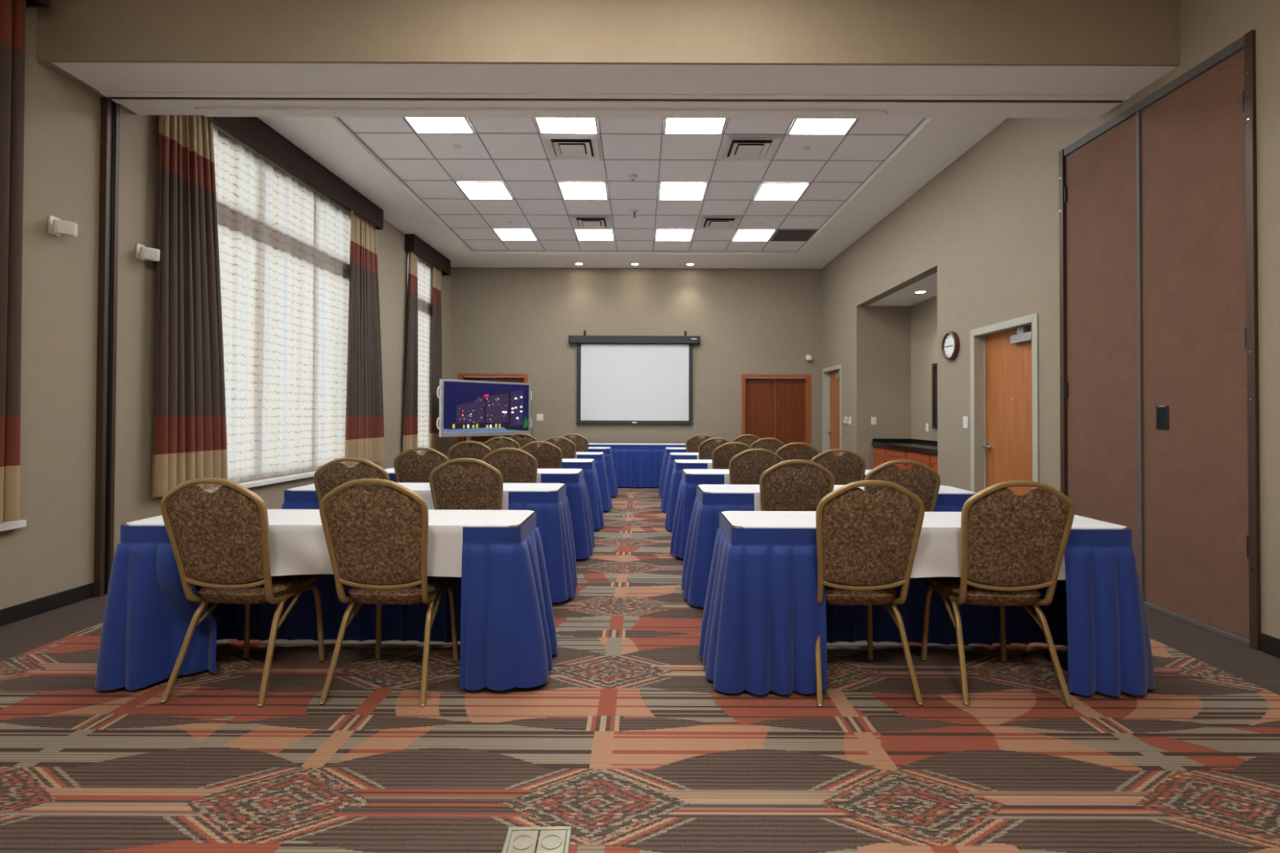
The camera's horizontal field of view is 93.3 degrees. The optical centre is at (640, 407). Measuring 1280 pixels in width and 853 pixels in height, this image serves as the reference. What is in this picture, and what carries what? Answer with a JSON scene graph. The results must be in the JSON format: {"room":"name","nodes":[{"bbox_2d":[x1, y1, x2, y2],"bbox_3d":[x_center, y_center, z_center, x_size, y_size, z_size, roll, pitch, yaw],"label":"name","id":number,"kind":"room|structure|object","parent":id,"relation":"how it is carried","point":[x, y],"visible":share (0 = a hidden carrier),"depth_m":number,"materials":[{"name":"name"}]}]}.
{"room":"hotel conference room","nodes":[
{"label":"hotel conference room","id":0,"kind":"room"},
{"bbox_2d":[0,7,452,609],"bbox_3d":[-3.826,-0.750,5.085,0.200,4.120,12.550,0,-1,2],"label":"wall","id":1,"kind":"structure","parent":0,"point":[53,553],"depth_m":4.07,"materials":[{"name":"paint"}]},
{"bbox_2d":[26,0,49,8],"bbox_3d":[-3.737,-2.591,2.208,0.167,0.261,2.960,0,-1,2],"label":"valance","id":2,"kind":"object","parent":1,"relation":"attached to","point":[29,3],"visible":0.71,"depth_m":3.67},
{"bbox_2d":[0,0,26,523],"bbox_3d":[-3.724,-1.010,3.285,0.084,3.345,0.653,0,-1,2],"label":"drape","id":3,"kind":"object","parent":2,"relation":"hanging from","point":[12,12],"visible":1,"depth_m":3.56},
{"bbox_2d":[0,582,93,626],"bbox_3d":[-3.856,1.214,1.471,0.012,0.099,5.355,0,-1,2],"label":"baseboard","id":4,"kind":"structure","parent":1,"relation":"attached to","point":[23,611],"depth_m":3.82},
{"bbox_2d":[48,215,77,237],"bbox_3d":[-3.698,-1.165,3.875,0.137,0.121,0.122,0,-1,2],"label":"sensor","id":5,"kind":"object","parent":1,"relation":"attached to","point":[56,227],"visible":1,"depth_m":3.85,"materials":[{"name":"white plastic"}]},
{"bbox_2d":[93,97,119,596],"bbox_3d":[-3.732,-0.430,4.227,0.048,3.456,0.100,0,-1,2],"label":"track","id":6,"kind":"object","parent":1,"relation":"attached to","point":[109,110],"depth_m":4.20,"materials":[{"name":"brown metal"}]},
{"bbox_2d":[135,243,159,261],"bbox_3d":[-3.675,-1.161,4.515,0.137,0.121,0.122,0,-1,2],"label":"sensor","id":7,"kind":"object","parent":1,"relation":"attached to","point":[142,253],"visible":1,"depth_m":4.49,"materials":[{"name":"white plastic"}]},
{"bbox_2d":[151,115,227,497],"bbox_3d":[-3.665,-0.933,4.957,0.084,3.235,0.763,0,-1,2],"label":"drape","id":8,"kind":"object","parent":1,"relation":"hanging from","point":[190,434],"visible":0.89,"depth_m":4.88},
{"bbox_2d":[204,465,355,493],"bbox_3d":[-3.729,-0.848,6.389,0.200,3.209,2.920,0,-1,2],"label":"window sill","id":9,"kind":"structure","parent":1,"relation":"in","point":[251,483],"depth_m":6.06,"materials":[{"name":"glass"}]},
{"bbox_2d":[213,125,351,483],"bbox_3d":[-3.707,-0.874,6.388,0.046,3.151,2.792,0,-1,2],"label":"window blind","id":10,"kind":"object","parent":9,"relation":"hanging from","point":[284,248],"visible":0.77,"depth_m":6.20,"materials":[{"name":"fabric"}]},
{"bbox_2d":[212,116,383,229],"bbox_3d":[-3.591,-2.540,6.280,0.167,0.261,3.630,0,-1,2],"label":"valance","id":11,"kind":"object","parent":1,"relation":"attached to","point":[255,131],"visible":0.54,"depth_m":6.24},
{"bbox_2d":[344,209,384,466],"bbox_3d":[-3.559,-0.897,7.837,0.080,3.235,0.992,0,-1,2],"label":"drape","id":12,"kind":"object","parent":1,"relation":"hanging from","point":[364,419],"visible":0.94,"depth_m":7.75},
{"bbox_2d":[402,251,417,454],"bbox_3d":[-3.509,-0.879,9.258,0.079,3.235,0.463,0,-1,2],"label":"drape","id":13,"kind":"object","parent":1,"relation":"hanging from","point":[410,425],"visible":0.89,"depth_m":9.21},
{"bbox_2d":[404,234,450,275],"bbox_3d":[-3.471,-2.494,9.948,0.142,0.261,1.590,0,-1,2],"label":"valance","id":14,"kind":"object","parent":1,"relation":"attached to","point":[414,243],"visible":1,"depth_m":9.67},
{"bbox_2d":[429,264,441,451],"bbox_3d":[-3.473,-0.867,10.261,0.083,3.235,0.463,0,-1,2],"label":"drape","id":15,"kind":"object","parent":1,"relation":"hanging from","point":[435,441],"visible":0.84,"depth_m":10.22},
{"bbox_3d":[-3.607,-0.805,9.781,0.200,3.209,1.170,0,-1,2],"label":"window","id":16,"kind":"structure","parent":1,"relation":"in","visible":0},
{"bbox_2d":[407,253,432,453],"bbox_3d":[-3.584,-0.831,9.781,0.043,3.151,1.042,0,-1,2],"label":"sheer curtain","id":17,"kind":"object","parent":16,"relation":"hanging from","point":[424,271],"visible":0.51,"depth_m":9.98,"materials":[{"name":"fabric"}]},
{"bbox_2d":[35,0,1180,118],"bbox_3d":[-0.206,-2.469,4.111,7.150,0.642,0.680,0,-1,0],"label":"wall header","id":18,"kind":"structure","parent":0,"point":[1007,47],"depth_m":3.77,"materials":[{"name":"paint"}]},
{"bbox_2d":[195,106,888,119],"bbox_3d":[-0.698,-2.138,4.382,4.990,0.016,0.110,0,-1,0],"label":"trim","id":19,"kind":"structure","parent":18,"relation":"attached to","point":[206,111],"depth_m":4.37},
{"bbox_2d":[100,92,1131,106],"bbox_3d":[-0.168,-2.141,4.197,7.050,0.010,0.140,0,-1,0],"label":"trim","id":20,"kind":"structure","parent":18,"relation":"attached to","point":[194,98],"depth_m":4.20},
{"bbox_2d":[257,116,1006,268],"bbox_3d":[-0.281,-2.702,7.919,7.620,0.120,6.930,0,-1,0],"label":"ceiling","id":21,"kind":"structure","parent":0,"point":[860,177],"depth_m":7.17,"materials":[{"name":"tile"}]},
{"bbox_2d":[403,117,475,133],"bbox_3d":[-1.924,-2.716,5.680,0.587,0.007,0.587,0,-1,0],"label":"recessed light","id":22,"kind":"object","parent":21,"relation":"in","point":[419,125],"visible":0.59,"depth_m":5.80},
{"bbox_2d":[454,181,514,199],"bbox_3d":[-1.924,-2.694,7.501,0.587,0.007,0.587,0,-1,0],"label":"recessed light","id":23,"kind":"object","parent":21,"relation":"in","point":[473,190],"visible":1,"depth_m":7.48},
{"bbox_2d":[492,228,537,240],"bbox_3d":[-1.924,-2.671,9.322,0.587,0.007,0.587,0,-1,0],"label":"recessed light","id":24,"kind":"object","parent":21,"relation":"in","point":[504,234],"visible":1,"depth_m":9.30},
{"bbox_2d":[533,118,599,134],"bbox_3d":[-0.702,-2.712,5.680,0.587,0.007,0.587,0,-1,0],"label":"recessed light","id":25,"kind":"object","parent":21,"relation":"in","point":[544,126],"visible":0.59,"depth_m":5.81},
{"bbox_2d":[541,134,602,160],"bbox_3d":[-0.702,-2.692,6.287,0.571,0.033,0.571,0,-1,0],"label":"ceiling vent","id":26,"kind":"object","parent":21,"relation":"in","point":[558,147],"visible":1,"depth_m":6.23,"materials":[{"name":"metal"}]},
{"bbox_2d":[556,182,608,199],"bbox_3d":[-0.702,-2.689,7.501,0.587,0.007,0.587,0,-1,0],"label":"recessed light","id":27,"kind":"object","parent":21,"relation":"in","point":[569,190],"visible":1,"depth_m":7.47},
{"bbox_2d":[569,215,612,229],"bbox_3d":[-0.702,-2.661,8.714,0.571,0.033,0.571,0,-1,0],"label":"ceiling vent","id":28,"kind":"object","parent":21,"relation":"in","point":[579,222],"visible":1,"depth_m":8.65,"materials":[{"name":"metal"}]},
{"bbox_2d":[573,228,614,240],"bbox_3d":[-0.702,-2.667,9.322,0.587,0.007,0.587,0,-1,0],"label":"recessed light","id":29,"kind":"object","parent":21,"relation":"in","point":[581,234],"visible":1,"depth_m":9.29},
{"bbox_2d":[654,229,694,240],"bbox_3d":[0.520,-2.662,9.322,0.587,0.007,0.587,0,-1,0],"label":"recessed light","id":30,"kind":"object","parent":21,"relation":"in","point":[661,234],"visible":1,"depth_m":9.28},
{"bbox_2d":[657,182,708,200],"bbox_3d":[0.520,-2.685,7.501,0.587,0.007,0.587,0,-1,0],"label":"recessed light","id":31,"kind":"object","parent":21,"relation":"in","point":[693,191],"visible":1,"depth_m":7.46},
{"bbox_2d":[663,118,727,134],"bbox_3d":[0.520,-2.708,5.680,0.587,0.007,0.587,0,-1,0],"label":"recessed light","id":32,"kind":"object","parent":21,"relation":"in","point":[673,126],"visible":0.59,"depth_m":5.80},
{"bbox_2d":[697,216,742,230],"bbox_3d":[1.131,-2.655,8.714,0.571,0.033,0.571,0,-1,0],"label":"ceiling vent","id":33,"kind":"object","parent":21,"relation":"in","point":[721,223],"visible":1,"depth_m":8.65,"materials":[{"name":"metal"}]},
{"bbox_2d":[718,135,782,160],"bbox_3d":[1.131,-2.685,6.287,0.571,0.033,0.571,0,-1,0],"label":"ceiling vent","id":34,"kind":"object","parent":21,"relation":"in","point":[735,148],"visible":1,"depth_m":6.23,"materials":[{"name":"metal"}]},
{"bbox_2d":[731,229,776,241],"bbox_3d":[1.742,-2.658,9.322,0.587,0.007,0.587,0,-1,0],"label":"recessed light","id":35,"kind":"object","parent":21,"relation":"in","point":[740,235],"visible":1,"depth_m":9.30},
{"bbox_2d":[752,182,810,200],"bbox_3d":[1.742,-2.681,7.501,0.587,0.007,0.587,0,-1,0],"label":"recessed light","id":36,"kind":"object","parent":21,"relation":"in","point":[766,191],"visible":1,"depth_m":7.48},
{"bbox_2d":[769,229,817,241],"bbox_3d":[2.353,-2.657,9.322,0.587,0.005,0.587,0,-1,0],"label":"ceiling vent","id":37,"kind":"object","parent":21,"relation":"in","point":[781,235],"visible":1,"depth_m":9.30,"materials":[{"name":"metal"}]},
{"bbox_2d":[786,119,857,135],"bbox_3d":[1.742,-2.704,5.680,0.587,0.007,0.587,0,-1,0],"label":"recessed light","id":38,"kind":"object","parent":21,"relation":"in","point":[799,126],"visible":0.59,"depth_m":5.80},
{"bbox_2d":[450,267,821,453],"bbox_3d":[-0.188,-0.660,11.284,7.420,4.120,0.150,0,-1,0],"label":"wall","id":39,"kind":"structure","parent":0,"point":[505,320],"depth_m":11.22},
{"bbox_2d":[457,373,528,446],"bbox_3d":[-2.736,0.376,11.258,1.300,2.029,0.156,0,-1,0],"label":"door","id":40,"kind":"structure","parent":39,"relation":"in","point":[496,377],"depth_m":11.28,"materials":[{"name":"brown wood"}]},
{"bbox_2d":[568,330,700,424],"bbox_3d":[-0.111,-0.564,11.139,2.419,1.735,0.133,0,-1,0],"label":"projection screen","id":41,"kind":"object","parent":39,"relation":"attached to","point":[622,380],"visible":1,"depth_m":11.15,"materials":[{"name":"fabric"}]},
{"bbox_2d":[741,373,810,448],"bbox_3d":[2.514,0.394,11.258,1.280,2.029,0.156,0,-1,0],"label":"door","id":42,"kind":"structure","parent":39,"relation":"in","point":[778,406],"depth_m":11.29,"materials":[{"name":"brown wood"}]},
{"bbox_2d":[0,486,1279,852],"bbox_3d":[0.195,1.323,4.986,8.400,0.001,12.605,0,-1,0],"label":"floor","id":43,"kind":"structure","parent":0,"point":[628,744],"depth_m":2.29,"materials":[{"name":"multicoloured carpet"}]},
{"bbox_2d":[160,478,324,707],"bbox_3d":[-1.841,0.797,2.853,0.475,0.984,0.548,0,-1,4],"label":"banquet chair","id":44,"kind":"object","parent":43,"relation":"on","point":[219,540],"visible":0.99,"depth_m":2.66,"materials":[{"name":"fabric"}]},
{"bbox_2d":[122,512,534,686],"bbox_3d":[-1.473,0.917,2.987,1.818,0.749,0.445,0,-1,0],"label":"folding table","id":45,"kind":"object","parent":43,"relation":"on","point":[532,513],"visible":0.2,"depth_m":2.82,"materials":[{"name":"laminate"}]},
{"bbox_2d":[94,511,558,690],"bbox_3d":[-1.468,0.912,3.026,2.090,0.735,0.637,0,-1,0],"label":"table skirt","id":46,"kind":"object","parent":45,"relation":"attached to","point":[507,636],"visible":0.56,"depth_m":2.76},
{"bbox_2d":[125,509,533,577],"bbox_3d":[-1.472,0.656,2.980,1.826,0.237,0.475,0,-1,0],"label":"tablecloth","id":47,"kind":"object","parent":45,"relation":"on","point":[298,545],"visible":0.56,"depth_m":2.76,"materials":[{"name":"white fabric"}]},
{"bbox_2d":[313,457,389,504],"bbox_3d":[-1.866,0.813,4.113,0.475,0.984,0.548,0,-1,-2],"label":"banquet chair","id":48,"kind":"object","parent":43,"relation":"on","point":[335,475],"visible":0.22,"depth_m":3.87,"materials":[{"name":"fabric"}]},
{"bbox_2d":[319,478,458,707],"bbox_3d":[-1.153,0.800,2.853,0.475,0.984,0.548,0,-1,2],"label":"banquet chair","id":49,"kind":"object","parent":43,"relation":"on","point":[378,541],"visible":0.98,"depth_m":2.65,"materials":[{"name":"fabric"}]},
{"bbox_2d":[393,447,450,482],"bbox_3d":[-1.854,0.828,5.343,0.475,0.984,0.548,0,-1,-1],"label":"banquet chair","id":50,"kind":"object","parent":43,"relation":"on","point":[411,467],"visible":0.27,"depth_m":5.10,"materials":[{"name":"fabric"}]},
{"bbox_2d":[287,484,564,492],"bbox_3d":[-1.473,0.933,4.262,1.818,0.749,0.445,0,-1,0],"label":"folding table","id":51,"kind":"object","parent":43,"relation":"on","point":[560,488],"visible":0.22,"depth_m":4.13,"materials":[{"name":"laminate"}]},
{"bbox_2d":[286,482,564,510],"bbox_3d":[-1.472,0.672,4.255,1.826,0.237,0.474,0,-1,0],"label":"tablecloth","id":52,"kind":"object","parent":51,"relation":"on","point":[422,489],"visible":0.2,"depth_m":4.15,"materials":[{"name":"white fabric"}]},
{"bbox_2d":[281,484,577,602],"bbox_3d":[-1.479,0.927,4.296,2.061,0.732,0.648,0,-1,0],"label":"table skirt","id":53,"kind":"object","parent":52,"relation":"attached to","point":[553,520],"visible":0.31,"depth_m":4.03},
{"bbox_2d":[429,457,502,510],"bbox_3d":[-1.119,0.816,4.113,0.475,0.984,0.548,0,-1,1],"label":"banquet chair","id":54,"kind":"object","parent":43,"relation":"on","point":[477,486],"visible":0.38,"depth_m":3.88,"materials":[{"name":"fabric"}]},
{"bbox_2d":[448,440,492,467],"bbox_3d":[-1.806,0.845,6.653,0.475,0.984,0.548,0,-1,1],"label":"banquet chair","id":55,"kind":"object","parent":43,"relation":"on","point":[478,451],"visible":0.18,"depth_m":6.41,"materials":[{"name":"fabric"}]},
{"bbox_2d":[436,378,532,447],"bbox_3d":[-2.617,0.461,10.373,0.340,1.835,1.864,0,-1,44],"label":"television","id":56,"kind":"object","parent":43,"relation":"on","point":[468,409],"visible":0.76,"depth_m":10.30,"materials":[{"name":"metal"}]},
{"bbox_2d":[484,436,519,455],"bbox_3d":[-1.779,0.861,7.933,0.475,0.984,0.548,0,-1,-1],"label":"banquet chair","id":57,"kind":"object","parent":43,"relation":"on","point":[493,444],"visible":0.11,"depth_m":7.68,"materials":[{"name":"fabric"}]},
{"bbox_2d":[481,447,537,483],"bbox_3d":[-1.111,0.831,5.343,0.475,0.984,0.548,0,-1,0],"label":"banquet chair","id":58,"kind":"object","parent":43,"relation":"on","point":[515,468],"visible":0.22,"depth_m":5.10,"materials":[{"name":"fabric"}]},
{"bbox_2d":[501,826,571,852],"bbox_3d":[-0.302,1.277,1.744,0.192,0.008,0.192,0,-1,-1],"label":"outlet box","id":59,"kind":"object","parent":43,"relation":"on","point":[552,839],"visible":1,"depth_m":1.78,"materials":[{"name":"metal"}]},
{"bbox_2d":[520,440,562,468],"bbox_3d":[-1.073,0.848,6.653,0.475,0.984,0.548,0,-1,-1],"label":"banquet chair","id":60,"kind":"object","parent":43,"relation":"on","point":[547,456],"visible":0.23,"depth_m":6.41,"materials":[{"name":"fabric"}]},
{"bbox_2d":[538,436,576,458],"bbox_3d":[-1.057,0.864,7.933,0.475,0.984,0.548,0,-1,0],"label":"banquet chair","id":61,"kind":"object","parent":43,"relation":"on","point":[568,448],"visible":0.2,"depth_m":7.69,"materials":[{"name":"fabric"}]},
{"bbox_2d":[557,433,588,452],"bbox_3d":[-1.019,0.881,9.293,0.475,0.984,0.548,0,-1,-1],"label":"banquet chair","id":62,"kind":"object","parent":43,"relation":"on","point":[582,446],"visible":0.17,"depth_m":9.05,"materials":[{"name":"fabric"}]},
{"bbox_2d":[588,444,685,487],"bbox_3d":[-0.076,1.013,10.749,2.548,0.734,0.670,0,-1,0],"label":"table skirt","id":63,"kind":"object","parent":43,"relation":"on","point":[634,465],"visible":0.38,"depth_m":10.46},
{"bbox_2d":[657,448,686,497],"bbox_3d":[1.312,1.001,9.415,2.056,0.734,0.664,0,-1,0],"label":"table skirt","id":64,"kind":"object","parent":43,"relation":"on","point":[666,456],"visible":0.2,"depth_m":9.16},
{"bbox_2d":[660,453,697,511],"bbox_3d":[1.307,0.984,8.059,2.072,0.734,0.658,0,-1,0],"label":"table skirt","id":65,"kind":"object","parent":43,"relation":"on","point":[664,497],"visible":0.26,"depth_m":7.80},
{"bbox_2d":[685,434,717,453],"bbox_3d":[0.913,0.887,9.243,0.475,0.984,0.548,0,-1,0],"label":"banquet chair","id":66,"kind":"object","parent":43,"relation":"on","point":[692,443],"visible":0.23,"depth_m":9.00,"materials":[{"name":"fabric"}]},
{"bbox_2d":[697,437,735,459],"bbox_3d":[0.970,0.870,7.883,0.475,0.984,0.548,0,-1,0],"label":"banquet chair","id":67,"kind":"object","parent":43,"relation":"on","point":[705,449],"visible":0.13,"depth_m":7.64,"materials":[{"name":"fabric"}]},
{"bbox_2d":[711,442,756,469],"bbox_3d":[0.989,0.854,6.593,0.475,0.984,0.548,0,-1,0],"label":"banquet chair","id":68,"kind":"object","parent":43,"relation":"on","point":[722,455],"visible":0.17,"depth_m":6.35,"materials":[{"name":"fabric"}]},
{"bbox_2d":[728,448,784,484],"bbox_3d":[0.982,0.838,5.343,0.475,0.984,0.548,0,-1,-1],"label":"banquet chair","id":69,"kind":"object","parent":43,"relation":"on","point":[748,468],"visible":0.26,"depth_m":5.10,"materials":[{"name":"fabric"}]},
{"bbox_2d":[750,437,785,456],"bbox_3d":[1.613,0.872,7.883,0.475,0.984,0.548,0,-1,-1],"label":"banquet chair","id":70,"kind":"object","parent":43,"relation":"on","point":[773,446],"visible":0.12,"depth_m":7.63,"materials":[{"name":"fabric"}]},
{"bbox_2d":[759,459,834,511],"bbox_3d":[0.998,0.823,4.083,0.475,0.984,0.548,0,-1,0],"label":"banquet chair","id":71,"kind":"object","parent":43,"relation":"on","point":[783,487],"visible":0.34,"depth_m":3.85,"materials":[{"name":"fabric"}]},
{"bbox_2d":[774,442,819,469],"bbox_3d":[1.655,0.856,6.593,0.475,0.984,0.548,0,-1,0],"label":"banquet chair","id":72,"kind":"object","parent":43,"relation":"on","point":[788,451],"visible":0.14,"depth_m":6.35,"materials":[{"name":"fabric"}]},
{"bbox_2d":[809,448,866,484],"bbox_3d":[1.673,0.841,5.343,0.475,0.984,0.548,0,-1,1],"label":"banquet chair","id":73,"kind":"object","parent":43,"relation":"on","point":[846,468],"visible":0.3,"depth_m":5.10,"materials":[{"name":"fabric"}]},
{"bbox_2d":[815,480,924,707],"bbox_3d":[0.995,0.807,2.863,0.475,0.984,0.548,0,-1,-2],"label":"banquet chair","id":74,"kind":"object","parent":43,"relation":"on","point":[866,543],"visible":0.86,"depth_m":2.66,"materials":[{"name":"fabric"}]},
{"bbox_2d":[863,459,940,511],"bbox_3d":[1.678,0.825,4.083,0.475,0.984,0.548,0,-1,2],"label":"banquet chair","id":75,"kind":"object","parent":43,"relation":"on","point":[917,479],"visible":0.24,"depth_m":3.84,"materials":[{"name":"fabric"}]},
{"bbox_2d":[886,448,931,471],"bbox_3d":[3.888,0.977,8.219,0.608,0.797,1.340,0,-1,0],"label":"base cabinet","id":76,"kind":"object","parent":43,"relation":"on","point":[891,454],"visible":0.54,"depth_m":8.23,"materials":[{"name":"brown wood"}]},
{"bbox_2d":[871,438,937,454],"bbox_3d":[3.890,0.517,8.099,0.613,0.115,2.544,0,-1,0],"label":"countertop","id":77,"kind":"structure","parent":76,"relation":"on","point":[929,446],"depth_m":8.65,"materials":[{"name":"black stone"}]},
{"bbox_2d":[721,513,1129,671],"bbox_3d":[1.337,0.926,2.982,1.818,0.749,0.445,0,-1,0],"label":"folding table","id":78,"kind":"object","parent":43,"relation":"on","point":[1064,664],"visible":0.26,"depth_m":3.13,"materials":[{"name":"laminate"}]},
{"bbox_2d":[721,511,1127,579],"bbox_3d":[1.338,0.665,2.973,1.826,0.237,0.479,0,-1,0],"label":"tablecloth","id":79,"kind":"object","parent":78,"relation":"on","point":[938,552],"visible":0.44,"depth_m":2.76,"materials":[{"name":"white fabric"}]},
{"bbox_2d":[698,511,1155,696],"bbox_3d":[1.339,0.922,3.016,2.083,0.735,0.655,0,-1,0],"label":"table skirt","id":80,"kind":"object","parent":79,"relation":"attached to","point":[763,620],"visible":0.6,"depth_m":2.73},
{"bbox_2d":[920,480,1074,708],"bbox_3d":[1.654,0.810,2.863,0.475,0.984,0.548,0,-1,2],"label":"banquet chair","id":81,"kind":"object","parent":43,"relation":"on","point":[1011,542],"visible":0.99,"depth_m":2.67,"materials":[{"name":"fabric"}]},
{"bbox_3d":[1.332,0.942,4.217,1.818,0.749,0.445,0,-1,0],"label":"folding table","id":82,"kind":"object","parent":43,"relation":"on","visible":0},
{"bbox_2d":[697,484,977,511],"bbox_3d":[1.333,0.681,4.210,1.826,0.237,0.474,0,-1,0],"label":"tablecloth","id":83,"kind":"object","parent":82,"relation":"on","point":[712,488],"visible":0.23,"depth_m":4.15,"materials":[{"name":"white fabric"}]},
{"bbox_2d":[681,484,974,607],"bbox_3d":[1.332,0.936,4.249,2.080,0.732,0.661,0,-1,0],"label":"table skirt","id":84,"kind":"object","parent":83,"relation":"attached to","point":[704,526],"visible":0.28,"depth_m":3.98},
{"bbox_3d":[-1.458,0.948,5.487,1.818,0.749,0.445,0,-1,0],"label":"folding table","id":85,"kind":"object","parent":43,"relation":"on","visible":0},
{"bbox_2d":[384,467,582,483],"bbox_3d":[-1.457,0.687,5.480,1.826,0.237,0.473,0,-1,0],"label":"tablecloth","id":86,"kind":"object","parent":85,"relation":"on","point":[540,471],"visible":0.16,"depth_m":5.43,"materials":[{"name":"white fabric"}]},
{"bbox_2d":[387,469,595,559],"bbox_3d":[-1.461,0.943,5.518,2.078,0.734,0.668,0,-1,0],"label":"table skirt","id":87,"kind":"object","parent":86,"relation":"attached to","point":[576,490],"visible":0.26,"depth_m":5.25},
{"bbox_3d":[1.312,0.958,5.492,1.818,0.749,0.445,0,-1,0],"label":"folding table","id":88,"kind":"object","parent":43,"relation":"on","visible":0},
{"bbox_2d":[683,469,871,484],"bbox_3d":[1.313,0.697,5.484,1.826,0.237,0.476,0,-1,0],"label":"tablecloth","id":89,"kind":"object","parent":88,"relation":"on","point":[726,472],"visible":0.14,"depth_m":5.40,"materials":[{"name":"white fabric"}]},
{"bbox_2d":[670,469,866,559],"bbox_3d":[1.309,0.952,5.520,2.093,0.732,0.667,0,-1,0],"label":"table skirt","id":90,"kind":"object","parent":89,"relation":"attached to","point":[686,495],"visible":0.24,"depth_m":5.26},
{"bbox_3d":[1.302,0.973,6.732,1.818,0.749,0.445,0,-1,0],"label":"folding table","id":91,"kind":"object","parent":43,"relation":"on","visible":0},
{"bbox_2d":[674,459,712,469],"bbox_3d":[1.302,0.712,6.723,1.826,0.237,0.478,0,-1,0],"label":"tablecloth","id":92,"kind":"object","parent":91,"relation":"on","point":[708,462],"visible":0.14,"depth_m":6.66,"materials":[{"name":"white fabric"}]},
{"bbox_2d":[664,460,707,530],"bbox_3d":[1.311,0.968,6.768,2.079,0.732,0.658,0,-1,0],"label":"table skirt","id":93,"kind":"object","parent":92,"relation":"attached to","point":[676,477],"visible":0.14,"depth_m":6.50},
{"bbox_3d":[-1.448,0.965,6.802,1.818,0.749,0.445,0,-1,0],"label":"folding table","id":94,"kind":"object","parent":43,"relation":"on","visible":0},
{"bbox_2d":[562,458,594,462],"bbox_3d":[-1.448,0.704,6.795,1.826,0.237,0.474,0,-1,0],"label":"tablecloth","id":95,"kind":"object","parent":94,"relation":"on","point":[563,460],"visible":0.08,"depth_m":6.84,"materials":[{"name":"white fabric"}]},
{"bbox_2d":[561,459,604,529],"bbox_3d":[-1.443,0.959,6.833,2.092,0.732,0.657,0,-1,0],"label":"table skirt","id":96,"kind":"object","parent":95,"relation":"attached to","point":[590,473],"visible":0.16,"depth_m":6.57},
{"bbox_3d":[-1.418,0.981,8.077,1.818,0.749,0.445,0,-1,0],"label":"folding table","id":97,"kind":"object","parent":43,"relation":"on","visible":0},
{"bbox_2d":[575,452,603,458],"bbox_3d":[-1.417,0.720,8.069,1.826,0.237,0.474,0,-1,0],"label":"tablecloth","id":98,"kind":"object","parent":97,"relation":"on","point":[577,453],"visible":0.14,"depth_m":8.02,"materials":[{"name":"white fabric"}]},
{"bbox_2d":[577,452,612,511],"bbox_3d":[-1.416,0.976,8.108,2.080,0.734,0.656,0,-1,0],"label":"table skirt","id":99,"kind":"object","parent":98,"relation":"attached to","point":[600,464],"visible":0.18,"depth_m":7.84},
{"bbox_3d":[-1.388,0.998,9.437,1.818,0.749,0.445,0,-1,0],"label":"folding table","id":100,"kind":"object","parent":43,"relation":"on","visible":0},
{"bbox_2d":[588,446,609,448],"bbox_3d":[-1.388,0.737,9.428,1.826,0.237,0.476,0,-1,0],"label":"tablecloth","id":101,"kind":"object","parent":100,"relation":"on","point":[589,447],"visible":0.07,"depth_m":9.43,"materials":[{"name":"white fabric"}]},
{"bbox_2d":[587,447,617,497],"bbox_3d":[-1.389,0.992,9.471,2.087,0.733,0.664,0,-1,0],"label":"table skirt","id":102,"kind":"object","parent":101,"relation":"attached to","point":[607,452],"visible":0.22,"depth_m":9.20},
{"bbox_2d":[866,295,937,469],"bbox_3d":[3.911,-0.163,8.108,0.779,3.075,2.750,0,-1,0],"label":"wall","id":103,"kind":"structure","parent":0,"point":[902,340],"depth_m":9.38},
{"bbox_2d":[932,363,937,428],"bbox_3d":[4.180,-0.175,8.003,0.038,0.920,1.240,0,-1,0],"label":"wall mirror","id":104,"kind":"object","parent":103,"relation":"attached to","point":[935,415],"visible":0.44,"depth_m":8.57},
{"bbox_2d":[867,272,937,306],"bbox_3d":[3.866,-1.650,8.126,0.679,0.100,2.750,0,-1,0],"label":"ceiling","id":105,"kind":"structure","parent":0,"point":[905,296],"depth_m":8.54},
{"bbox_2d":[821,0,1279,639],"bbox_3d":[3.442,-0.725,5.085,0.160,4.120,12.550,0,-1,0],"label":"wall","id":106,"kind":"structure","parent":0,"point":[987,224],"depth_m":5.45,"materials":[{"name":"paint"}]},
{"bbox_2d":[822,364,841,456],"bbox_3d":[3.431,0.340,10.587,0.172,2.126,1.034,0,-1,0],"label":"door","id":107,"kind":"structure","parent":106,"relation":"in","point":[832,375],"depth_m":10.89,"materials":[{"name":"brown wood"}]},
{"bbox_2d":[941,331,959,360],"bbox_3d":[3.336,-0.667,6.509,0.048,0.310,0.310,0,-1,0],"label":"wall clock","id":108,"kind":"object","parent":106,"relation":"attached to","point":[950,345],"visible":1,"depth_m":6.49,"materials":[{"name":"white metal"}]},
{"bbox_2d":[969,313,1039,495],"bbox_3d":[3.431,0.273,5.607,0.172,2.136,1.034,0,-1,0],"label":"door","id":109,"kind":"structure","parent":106,"relation":"in","point":[1005,424],"depth_m":5.71,"materials":[{"name":"brown wood"}]},
{"bbox_2d":[1058,30,1261,650],"bbox_3d":[3.400,-0.370,4.050,0.124,3.383,1.528,0,-1,0],"label":"door","id":110,"kind":"structure","parent":106,"relation":"in","point":[1159,328],"depth_m":3.81,"materials":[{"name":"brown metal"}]},
{"bbox_2d":[1261,633,1279,657],"bbox_3d":[3.349,1.234,1.025,0.011,0.099,4.460,0,-1,0],"label":"baseboard","id":111,"kind":"structure","parent":106,"relation":"attached to","point":[1270,645],"depth_m":3.21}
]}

